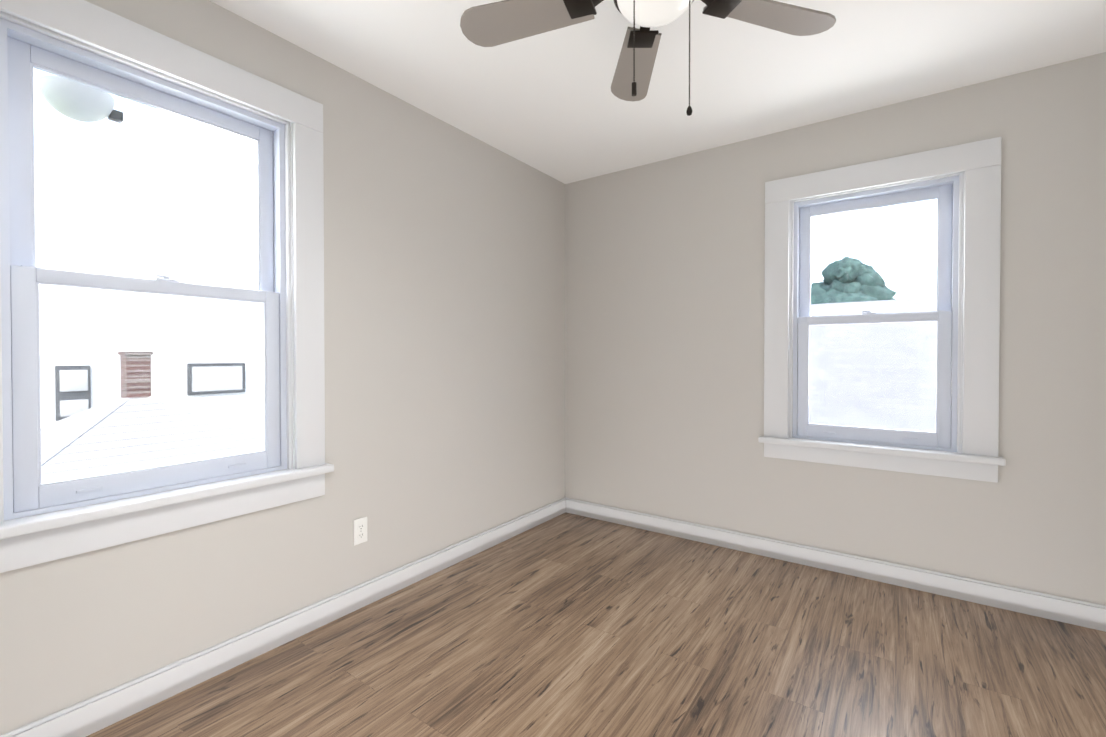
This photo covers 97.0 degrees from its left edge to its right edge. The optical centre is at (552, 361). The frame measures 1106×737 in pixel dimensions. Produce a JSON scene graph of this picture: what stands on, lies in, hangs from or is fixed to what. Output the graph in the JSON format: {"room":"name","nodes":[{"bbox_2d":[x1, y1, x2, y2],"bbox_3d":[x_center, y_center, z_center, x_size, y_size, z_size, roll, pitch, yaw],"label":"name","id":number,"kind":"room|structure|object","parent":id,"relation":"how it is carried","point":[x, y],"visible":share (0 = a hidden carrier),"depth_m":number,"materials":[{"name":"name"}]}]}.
{"room":"empty bedroom","nodes":[
{"label":"empty bedroom","id":0,"kind":"room"},
{"bbox_2d":[0,0,564,735],"bbox_3d":[-0.965,-0.085,2.270,0.180,2.410,3.760,0,1,35],"label":"wall","id":1,"kind":"structure","parent":0,"point":[444,300],"depth_m":2.29,"materials":[{"name":"grey paint"}]},
{"bbox_2d":[37,75,123,122],"bbox_3d":[-1.663,-1.045,1.750,0.372,0.317,0.227,0,1,35],"label":"sconce","id":2,"kind":"object","parent":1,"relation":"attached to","point":[56,92],"depth_m":1.74,"materials":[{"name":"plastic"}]},
{"bbox_2d":[0,0,333,572],"bbox_3d":[-1.351,-0.255,1.700,0.265,1.652,1.094,0,1,35],"label":"window","id":3,"kind":"structure","parent":1,"relation":"in","point":[84,42],"depth_m":1.64,"materials":[{"name":"white paint"}]},
{"bbox_2d":[0,498,565,736],"bbox_3d":[-0.885,1.069,2.226,0.015,0.105,3.400,0,1,35],"label":"baseboard","id":4,"kind":"structure","parent":1,"relation":"attached to","point":[91,715],"depth_m":1.85,"materials":[{"name":"white paint"}]},
{"bbox_2d":[353,517,366,545],"bbox_3d":[-0.879,0.773,2.237,0.008,0.115,0.070,0,1,35],"label":"electrical outlet","id":5,"kind":"object","parent":1,"relation":"attached to","point":[360,529],"visible":1,"depth_m":2.23,"materials":[{"name":"white plastic"}]},
{"bbox_2d":[86,512,1105,736],"bbox_3d":[0.293,1.190,1.395,3.260,0.120,3.760,0,1,35],"label":"floor","id":6,"kind":"structure","parent":0,"point":[565,624],"depth_m":1.84,"materials":[{"name":"wood"}]},
{"bbox_2d":[209,0,1105,183],"bbox_3d":[0.293,-1.339,1.366,3.260,0.120,3.760,0,1,35],"label":"ceiling","id":7,"kind":"structure","parent":0,"point":[549,103],"depth_m":2.11,"materials":[{"name":"white paint"}]},
{"bbox_2d":[460,0,835,115],"bbox_3d":[0.258,-0.966,1.337,1.167,0.627,1.124,0,1,35],"label":"fan","id":8,"kind":"object","parent":7,"relation":"hanging from","point":[495,23],"visible":1,"depth_m":1.50,"materials":[{"name":"wood"}]},
{"bbox_2d":[565,52,1105,604],"bbox_3d":[1.326,-0.091,2.842,2.900,2.410,0.180,0,1,35],"label":"wall","id":9,"kind":"structure","parent":0,"point":[663,338],"depth_m":2.61,"materials":[{"name":"grey paint"}]},
{"bbox_2d":[565,497,1105,631],"bbox_3d":[1.270,1.062,2.775,2.900,0.105,0.015,0,1,35],"label":"baseboard","id":10,"kind":"structure","parent":9,"relation":"attached to","point":[1062,609],"depth_m":2.51,"materials":[{"name":"white paint"}]},
{"bbox_2d":[758,137,1005,482],"bbox_3d":[1.669,-0.237,2.582,1.044,1.566,0.265,0,1,35],"label":"window","id":11,"kind":"structure","parent":9,"relation":"in","point":[961,183],"depth_m":2.46,"materials":[{"name":"white paint"}]},
{"label":"outside","id":12,"kind":"structure","parent":0,"visible":0},
{"bbox_3d":[0.091,4.205,3.654,80.000,0.200,80.000,0,1,35],"label":"ground","id":13,"kind":"structure","parent":12,"visible":0},
{"bbox_2d":[34,162,262,482],"bbox_3d":[-8.472,0.288,9.668,15.023,7.500,24.000,0,1,35],"label":"neighbouring house","id":14,"kind":"structure","parent":13,"relation":"on","point":[158,223],"depth_m":9.27,"materials":[{"name":"white"}]},
{"bbox_2d":[811,256,896,303],"bbox_3d":[8.957,0.365,15.184,4.492,7.223,2.761,0,1,35],"label":"tree","id":15,"kind":"object","parent":13,"relation":"on","point":[845,271],"depth_m":14.65,"materials":[{"name":"green plant"}]},
{"bbox_2d":[809,297,936,431],"bbox_3d":[8.480,1.493,6.998,13.000,5.150,9.600,0,1,35],"label":"back neighbour","id":16,"kind":"structure","parent":13,"relation":"on","point":[883,304],"depth_m":7.12,"materials":[{"name":"white"}]}
]}

